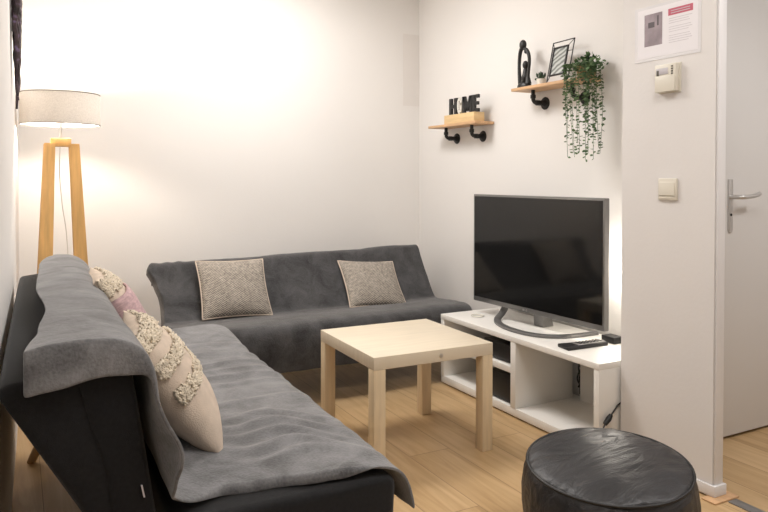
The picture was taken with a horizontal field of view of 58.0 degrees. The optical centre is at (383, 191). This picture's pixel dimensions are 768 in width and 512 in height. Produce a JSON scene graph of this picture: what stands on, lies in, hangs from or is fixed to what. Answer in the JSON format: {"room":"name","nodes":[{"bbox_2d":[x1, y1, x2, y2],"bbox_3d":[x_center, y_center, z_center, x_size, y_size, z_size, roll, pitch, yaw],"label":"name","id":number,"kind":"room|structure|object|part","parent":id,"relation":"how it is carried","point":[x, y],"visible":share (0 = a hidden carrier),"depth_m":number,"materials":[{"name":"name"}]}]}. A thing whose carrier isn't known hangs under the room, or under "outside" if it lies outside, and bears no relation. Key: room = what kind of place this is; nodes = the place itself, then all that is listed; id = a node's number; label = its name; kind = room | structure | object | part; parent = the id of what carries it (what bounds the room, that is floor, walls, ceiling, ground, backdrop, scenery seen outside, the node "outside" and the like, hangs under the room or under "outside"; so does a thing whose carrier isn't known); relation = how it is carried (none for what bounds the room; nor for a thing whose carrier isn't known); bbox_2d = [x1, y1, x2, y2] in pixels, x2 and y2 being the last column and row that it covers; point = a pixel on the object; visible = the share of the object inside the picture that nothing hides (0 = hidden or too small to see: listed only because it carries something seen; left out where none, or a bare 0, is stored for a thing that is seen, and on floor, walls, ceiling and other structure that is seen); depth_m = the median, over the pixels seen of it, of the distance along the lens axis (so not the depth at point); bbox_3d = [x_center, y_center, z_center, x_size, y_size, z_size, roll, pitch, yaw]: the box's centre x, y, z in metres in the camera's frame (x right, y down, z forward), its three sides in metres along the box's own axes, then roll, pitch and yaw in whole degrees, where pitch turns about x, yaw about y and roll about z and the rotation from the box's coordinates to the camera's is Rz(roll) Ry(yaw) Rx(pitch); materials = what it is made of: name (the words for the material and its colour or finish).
{"room":"living room","nodes":[
{"label":"living room","id":0,"kind":"room"},
{"bbox_2d":[0,0,22,511],"bbox_3d":[-0.643,-0.161,1.002,0.162,2.550,5.985,-1,1,-27],"label":"wall","id":1,"kind":"structure","parent":0,"point":[9,161],"depth_m":2.33,"materials":[{"name":"paint"}]},
{"bbox_3d":[-1.427,-0.756,2.688,0.037,0.645,0.073,-1,1,-28],"label":"cord","id":2,"kind":"part","parent":1,"relation":"part of","materials":[{"name":"black"}]},
{"bbox_3d":[-1.421,-0.767,2.676,0.036,0.628,0.091,-1,1,-28],"label":"cord","id":3,"kind":"part","parent":1,"relation":"part of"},
{"bbox_3d":[-1.432,-0.748,2.700,0.036,0.663,0.055,-1,1,-28],"label":"cord","id":4,"kind":"part","parent":1,"relation":"part of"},
{"bbox_3d":[-1.414,-0.775,2.662,0.036,0.609,0.103,-1,1,-28],"label":"cord","id":5,"kind":"part","parent":1,"relation":"part of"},
{"bbox_3d":[-1.446,-0.726,2.729,0.037,0.707,0.025,0,1,3],"label":"cord","id":6,"kind":"part","parent":1,"relation":"part of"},
{"bbox_3d":[-1.439,-0.735,2.713,0.036,0.693,0.039,-1,1,-28],"label":"cord","id":7,"kind":"part","parent":1,"relation":"part of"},
{"bbox_3d":[-1.454,-0.702,2.745,0.036,0.756,0.041,-1,1,-28],"label":"cord","id":8,"kind":"part","parent":1,"relation":"part of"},
{"bbox_2d":[18,0,418,325],"bbox_3d":[-1.013,-0.221,4.248,2.800,2.550,0.100,-1,1,-28],"label":"wall","id":9,"kind":"structure","parent":0,"point":[229,128],"depth_m":4.21,"materials":[{"name":"paint"}]},
{"bbox_2d":[403,34,418,105],"bbox_3d":[0.189,-0.839,4.818,0.129,0.495,0.002,-1,1,-28],"label":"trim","id":10,"kind":"structure","parent":9,"relation":"attached to","point":[410,42],"depth_m":4.82,"materials":[{"name":"paint"}]},
{"bbox_2d":[11,362,767,511],"bbox_3d":[0.915,1.127,1.923,4.400,0.060,6.100,-1,1,-28],"label":"floor","id":11,"kind":"structure","parent":0,"point":[439,457],"depth_m":2.86,"materials":[{"name":"brown wood"}]},
{"bbox_2d":[19,89,100,273],"bbox_3d":[-1.570,0.310,3.374,0.360,1.559,0.381,-1,1,-28],"label":"floor lamp","id":12,"kind":"object","parent":11,"relation":"on","point":[60,109],"visible":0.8,"depth_m":3.27,"materials":[{"name":"brown wood"}]},
{"bbox_3d":[-1.678,0.419,3.404,0.114,1.300,0.128,-1,1,-28],"label":"leg","id":13,"kind":"part","parent":12,"relation":"part of","materials":[{"name":"brown wood"}]},
{"bbox_3d":[-1.606,0.422,3.262,0.119,1.300,0.113,-1,1,-28],"label":"leg","id":14,"kind":"part","parent":12,"relation":"part of","materials":[{"name":"brown wood"}]},
{"bbox_3d":[-1.565,-0.393,3.352,0.356,0.147,0.356,-1,1,-28],"label":"lamp shade","id":15,"kind":"part","parent":12,"relation":"part of","materials":[{"name":"fabric"}]},
{"bbox_3d":[-1.557,0.433,3.466,0.042,1.310,0.250,0,1,-7],"label":"power cord","id":16,"kind":"part","parent":12,"relation":"part of","materials":[{"name":"white plastic"}]},
{"bbox_3d":[-1.480,0.419,3.412,0.124,1.300,0.040,-1,1,-28],"label":"leg","id":17,"kind":"part","parent":12,"relation":"part of","materials":[{"name":"brown wood"}]},
{"bbox_2d":[0,274,393,511],"bbox_3d":[-0.732,0.708,2.255,0.878,0.779,1.695,-1,1,-28],"label":"sofa","id":18,"kind":"object","parent":11,"relation":"on","point":[89,434],"visible":0.34,"depth_m":1.41,"materials":[{"name":"black fabric"}]},
{"bbox_3d":[-1.325,0.930,2.737,0.195,0.319,0.052,0,1,7],"label":"leg","id":19,"kind":"part","parent":18,"relation":"part of","materials":[{"name":"brown wood"}]},
{"bbox_2d":[23,254,414,507],"bbox_3d":[-0.688,0.528,2.269,0.886,0.526,1.778,-1,1,-28],"label":"throw blanket","id":20,"kind":"object","parent":18,"relation":"on","point":[275,435],"visible":0.85,"depth_m":1.73,"materials":[{"name":"grey fabric"}]},
{"bbox_2d":[89,266,146,317],"bbox_3d":[-0.890,0.463,2.364,0.252,0.390,0.450,0,1,-20],"label":"tufted cushion","id":21,"kind":"object","parent":20,"relation":"on","point":[121,296],"visible":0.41,"depth_m":2.21,"materials":[{"name":"beige fabric"}]},
{"bbox_2d":[122,309,222,452],"bbox_3d":[-0.598,0.522,1.935,0.259,0.339,0.445,0,1,-21],"label":"tufted cushion","id":22,"kind":"object","parent":20,"relation":"on","point":[188,401],"visible":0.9,"depth_m":1.78,"materials":[{"name":"beige fabric"}]},
{"bbox_3d":[-0.592,0.788,2.333,0.559,0.210,1.690,-1,1,-28],"label":"seat","id":23,"kind":"part","parent":18,"relation":"part of","materials":[{"name":"grey fabric"}]},
{"bbox_2d":[321,319,492,456],"bbox_3d":[0.084,0.852,3.004,0.550,0.450,0.553,-1,1,-27],"label":"coffee table","id":24,"kind":"object","parent":11,"relation":"on","point":[421,343],"visible":0.8,"depth_m":2.88,"materials":[{"name":"brown wood"}]},
{"bbox_3d":[-0.252,0.875,3.117,0.050,0.400,0.050,-1,1,-27],"label":"leg","id":25,"kind":"part","parent":24,"relation":"part of","materials":[{"name":"brown wood"}]},
{"bbox_3d":[-0.027,0.883,2.671,0.050,0.400,0.050,-1,1,-27],"label":"leg","id":26,"kind":"part","parent":24,"relation":"part of","materials":[{"name":"brown wood"}]},
{"bbox_3d":[0.194,0.871,3.341,0.050,0.400,0.050,-1,1,-27],"label":"leg","id":27,"kind":"part","parent":24,"relation":"part of","materials":[{"name":"brown wood"}]},
{"bbox_3d":[0.418,0.879,2.896,0.050,0.400,0.050,-1,1,-27],"label":"leg","id":28,"kind":"part","parent":24,"relation":"part of","materials":[{"name":"brown wood"}]},
{"bbox_2d":[441,307,620,432],"bbox_3d":[0.769,0.877,3.408,0.409,0.384,1.177,-1,1,-28],"label":"tv stand","id":29,"kind":"object","parent":11,"relation":"on","point":[541,371],"visible":0.62,"depth_m":3.31,"materials":[{"name":"white laminate"}]},
{"bbox_3d":[0.501,0.858,3.914,0.407,0.312,0.030,-1,1,-28],"label":"panel","id":30,"kind":"part","parent":29,"relation":"part of","materials":[{"name":"white laminate"}]},
{"bbox_2d":[471,335,509,372],"bbox_3d":[0.623,0.844,3.634,0.355,0.030,0.580,-1,1,-28],"label":"shelf","id":31,"kind":"object","parent":29,"relation":"attached to","point":[498,363],"depth_m":3.38,"materials":[{"name":"white laminate"}]},
{"bbox_2d":[484,336,510,362],"bbox_3d":[0.654,0.788,3.468,0.205,0.089,0.235,-1,1,-28],"label":"media box","id":32,"kind":"object","parent":29,"relation":"on","point":[501,347],"visible":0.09,"depth_m":3.41,"materials":[{"name":"black plastic"}]},
{"bbox_2d":[492,367,509,402],"bbox_3d":[0.623,0.953,3.481,0.170,0.139,0.280,-1,1,-28],"label":"electronic device","id":33,"kind":"object","parent":29,"relation":"on","point":[501,378],"visible":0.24,"depth_m":3.39,"materials":[{"name":"black plastic"}]},
{"bbox_3d":[0.771,1.042,3.412,0.405,0.038,1.177,-1,1,-28],"label":"panel","id":34,"kind":"part","parent":29,"relation":"part of","materials":[{"name":"white laminate"}]},
{"bbox_3d":[0.769,0.699,3.405,0.409,0.026,1.177,-1,1,-28],"label":"panel","id":35,"kind":"part","parent":29,"relation":"part of","materials":[{"name":"white laminate"}]},
{"bbox_2d":[474,194,608,338],"bbox_3d":[0.722,0.355,3.452,0.291,0.660,0.933,-1,1,-40],"label":"television","id":36,"kind":"object","parent":29,"relation":"on","point":[546,258],"visible":1,"depth_m":3.39,"materials":[{"name":"grey metal"}]},
{"bbox_2d":[577,364,579,393],"bbox_3d":[0.969,0.870,3.419,0.020,0.265,0.069,-1,1,-28],"label":"cable bundle","id":37,"kind":"object","parent":29,"relation":"in","point":[578,374],"visible":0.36,"depth_m":3.42,"materials":[{"name":"black plastic"}]},
{"bbox_2d":[558,339,607,350],"bbox_3d":[0.893,0.681,3.076,0.231,0.020,0.083,0,1,-19],"label":"remote control","id":38,"kind":"object","parent":29,"relation":"on","point":[585,344],"visible":1,"depth_m":3.06,"materials":[{"name":"black plastic"}]},
{"bbox_3d":[0.919,0.674,3.091,0.161,0.003,0.053,0,1,-19],"label":"key plate","id":39,"kind":"part","parent":38,"relation":"part of","materials":[{"name":"plastic"}]},
{"bbox_3d":[1.071,0.872,3.192,0.012,0.312,0.453,-1,1,-28],"label":"panel","id":40,"kind":"part","parent":29,"relation":"part of","materials":[{"name":"white laminate"}]},
{"bbox_3d":[1.039,0.877,2.902,0.407,0.312,0.030,-1,1,-28],"label":"panel","id":41,"kind":"part","parent":29,"relation":"part of","materials":[{"name":"white laminate"}]},
{"bbox_2d":[602,333,620,343],"bbox_3d":[1.081,0.676,3.120,0.071,0.030,0.207,-1,1,-39],"label":"box","id":42,"kind":"object","parent":29,"relation":"on","point":[610,338],"visible":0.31,"depth_m":3.14,"materials":[{"name":"black plastic"}]},
{"bbox_2d":[521,428,700,511],"bbox_3d":[0.676,0.939,2.100,0.512,0.309,0.515,-1,1,-28],"label":"pouf","id":43,"kind":"object","parent":11,"relation":"on","point":[574,469],"visible":1,"depth_m":2.01,"materials":[{"name":"black leather"}]},
{"bbox_2d":[603,402,620,427],"bbox_3d":[0.930,0.968,2.809,0.062,0.231,0.154,1,1,36],"label":"power cable","id":44,"kind":"object","parent":11,"relation":"on","point":[608,418],"visible":0.41,"depth_m":2.79,"materials":[{"name":"black plastic"}]},
{"bbox_2d":[728,499,764,511],"bbox_3d":[1.436,1.093,2.027,0.045,0.005,0.916,-1,1,-28],"label":"trim","id":45,"kind":"structure","parent":11,"relation":"on","point":[736,502],"depth_m":2.38,"materials":[{"name":"metal"}]},
{"bbox_3d":[-0.391,0.742,3.916,1.600,0.646,0.755,-1,1,-28],"label":"bed","id":46,"kind":"object","parent":11,"relation":"on","visible":0},
{"bbox_2d":[146,244,471,373],"bbox_3d":[-0.408,0.621,3.901,1.709,0.527,0.848,-1,1,-28],"label":"sofa","id":47,"kind":"object","parent":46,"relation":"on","point":[307,293],"visible":0.66,"depth_m":3.77,"materials":[{"name":"grey fabric"}]},
{"bbox_2d":[195,258,272,319],"bbox_3d":[-0.810,0.523,3.741,0.385,0.296,0.208,-1,1,-27],"label":"throw cushion","id":48,"kind":"object","parent":47,"relation":"on","point":[227,288],"visible":1,"depth_m":3.70,"materials":[{"name":"fabric"}]},
{"bbox_2d":[337,260,405,307],"bbox_3d":[-0.070,0.551,4.135,0.384,0.268,0.247,0,1,-24],"label":"throw cushion","id":49,"kind":"object","parent":47,"relation":"on","point":[366,283],"visible":0.93,"depth_m":4.08,"materials":[{"name":"fabric"}]},
{"bbox_2d":[419,0,622,395],"bbox_3d":[0.771,-0.216,3.980,0.100,2.550,2.249,-1,1,-28],"label":"wall","id":50,"kind":"structure","parent":0,"point":[467,47],"depth_m":4.01,"materials":[{"name":"paint"}]},
{"bbox_2d":[428,121,493,143],"bbox_3d":[0.469,-0.357,4.289,0.140,0.116,0.521,-1,1,-28],"label":"wall shelf","id":51,"kind":"object","parent":50,"relation":"attached to","point":[482,136],"visible":1,"depth_m":4.20,"materials":[{"name":"brown wood"}]},
{"bbox_2d":[444,94,483,123],"bbox_3d":[0.488,-0.493,4.214,0.075,0.158,0.335,-1,1,-28],"label":"decorative sign","id":52,"kind":"object","parent":51,"relation":"on","point":[461,105],"visible":0.94,"depth_m":4.17,"materials":[{"name":"brown wood"}]},
{"bbox_2d":[511,77,600,109],"bbox_3d":[0.868,-0.489,3.537,0.140,0.116,0.520,-1,1,-28],"label":"wall shelf","id":53,"kind":"object","parent":50,"relation":"attached to","point":[544,103],"visible":0.71,"depth_m":3.59,"materials":[{"name":"brown wood"}]},
{"bbox_2d":[517,40,531,87],"bbox_3d":[0.750,-0.680,3.703,0.060,0.260,0.102,-1,1,-28],"label":"figurine","id":54,"kind":"object","parent":53,"relation":"on","point":[525,80],"visible":0.99,"depth_m":3.69,"materials":[{"name":"black metal"}]},
{"bbox_2d":[535,71,545,83],"bbox_3d":[0.815,-0.585,3.614,0.062,0.073,0.069,0,1,15],"label":"potted succulent","id":55,"kind":"object","parent":53,"relation":"on","point":[541,79],"visible":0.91,"depth_m":3.59,"materials":[{"name":"white ceramic"}]},
{"bbox_2d":[546,37,574,82],"bbox_3d":[0.896,-0.653,3.485,0.082,0.212,0.166,-1,1,-26],"label":"picture frame","id":56,"kind":"object","parent":53,"relation":"on","point":[559,56],"visible":0.76,"depth_m":3.48,"materials":[{"name":"black metal"}]},
{"bbox_2d":[551,47,566,74],"bbox_3d":[0.879,-0.653,3.476,0.003,0.143,0.104,13,-5,-26],"label":"print","id":57,"kind":"object","parent":56,"relation":"attached to","point":[559,54],"depth_m":3.48},
{"bbox_3d":[0.877,-0.653,3.475,0.008,0.151,0.112,13,-5,-26],"label":"frame","id":58,"kind":"part","parent":56,"relation":"part of","materials":[{"name":"black metal"}]},
{"bbox_2d":[560,51,608,161],"bbox_3d":[0.946,-0.403,3.321,0.162,0.531,0.257,-1,1,-28],"label":"trailing plant","id":59,"kind":"object","parent":53,"relation":"on","point":[587,68],"visible":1,"depth_m":3.26,"materials":[{"name":"green plant"}]},
{"bbox_3d":[0.960,-0.614,3.327,0.250,0.110,0.142,1,1,40],"label":"crown","id":60,"kind":"part","parent":59,"relation":"part of","materials":[{"name":"green plant"}]},
{"bbox_3d":[0.973,-0.571,3.333,0.096,0.055,0.096,-1,1,-28],"label":"pot","id":61,"kind":"part","parent":59,"relation":"part of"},
{"bbox_2d":[536,78,545,83],"bbox_3d":[0.821,-0.567,3.614,0.052,0.036,0.052,-1,1,-28],"label":"pot","id":62,"kind":"object","parent":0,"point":[538,80],"depth_m":3.59,"materials":[{"name":"white ceramic"}]},
{"bbox_2d":[620,0,632,431],"bbox_3d":[1.617,-0.201,3.126,1.448,2.550,0.050,-1,1,-28],"label":"wall","id":63,"kind":"structure","parent":0,"point":[627,4],"depth_m":2.79,"materials":[{"name":"paint"}]},
{"bbox_2d":[630,0,717,494],"bbox_3d":[1.095,-0.191,2.609,0.042,2.550,0.374,-1,1,-28],"label":"wall partition","id":64,"kind":"structure","parent":0,"point":[674,135],"depth_m":2.58,"materials":[{"name":"paint"}]},
{"bbox_2d":[658,178,677,199],"bbox_3d":[1.066,-0.007,2.607,0.014,0.082,0.084,-1,1,-28],"label":"light switch","id":65,"kind":"object","parent":64,"relation":"attached to","point":[667,187],"visible":1,"depth_m":2.60,"materials":[{"name":"beige plastic"}]},
{"bbox_2d":[635,0,701,63],"bbox_3d":[1.064,-0.607,2.612,0.003,0.212,0.300,-1,1,-28],"label":"notice sign","id":66,"kind":"object","parent":64,"relation":"attached to","point":[672,28],"visible":1,"depth_m":2.61,"materials":[{"name":"paper"}]},
{"bbox_2d":[644,11,661,47],"bbox_3d":[1.035,-0.621,2.664,0.001,0.123,0.084,-1,1,-28],"label":"photo","id":67,"kind":"object","parent":66,"relation":"attached to","point":[652,19],"depth_m":2.67},
{"bbox_2d":[655,62,681,93],"bbox_3d":[1.062,-0.423,2.593,0.028,0.110,0.101,-1,1,-28],"label":"wall thermostat","id":68,"kind":"object","parent":64,"relation":"attached to","point":[667,76],"visible":1,"depth_m":2.58,"materials":[{"name":"beige plastic"}]},
{"bbox_2d":[696,478,725,497],"bbox_3d":[1.101,1.058,2.626,0.066,0.039,0.390,-1,1,-28],"label":"baseboard","id":69,"kind":"structure","parent":64,"relation":"attached to","point":[714,491],"depth_m":2.46,"materials":[{"name":"white wood"}]},
{"bbox_2d":[701,490,738,504],"bbox_3d":[1.190,1.084,2.453,0.130,0.006,0.057,-1,1,-28],"label":"trim","id":70,"kind":"structure","parent":69,"relation":"attached to","point":[728,496],"depth_m":2.44,"materials":[{"name":"brown wood"}]},
{"bbox_2d":[713,0,726,485],"bbox_3d":[1.188,0.027,2.446,0.042,2.040,0.008,-1,1,-28],"label":"trim","id":71,"kind":"structure","parent":64,"relation":"attached to","point":[722,4],"depth_m":2.44,"materials":[{"name":"white wood"}]},
{"bbox_2d":[723,0,767,436],"bbox_3d":[1.820,0.043,3.146,0.835,2.038,0.106,-1,1,-28],"label":"door","id":72,"kind":"structure","parent":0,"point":[745,396],"depth_m":3.04,"materials":[{"name":"paint"}]},
{"bbox_3d":[1.493,0.064,2.988,0.027,0.230,0.007,-1,1,-28],"label":"handle plate","id":73,"kind":"part","parent":72,"relation":"part of","materials":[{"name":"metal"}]},
{"bbox_3d":[1.559,0.019,2.969,0.143,0.033,0.054,0,1,-7],"label":"lever","id":74,"kind":"part","parent":72,"relation":"part of","materials":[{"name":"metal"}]}
]}

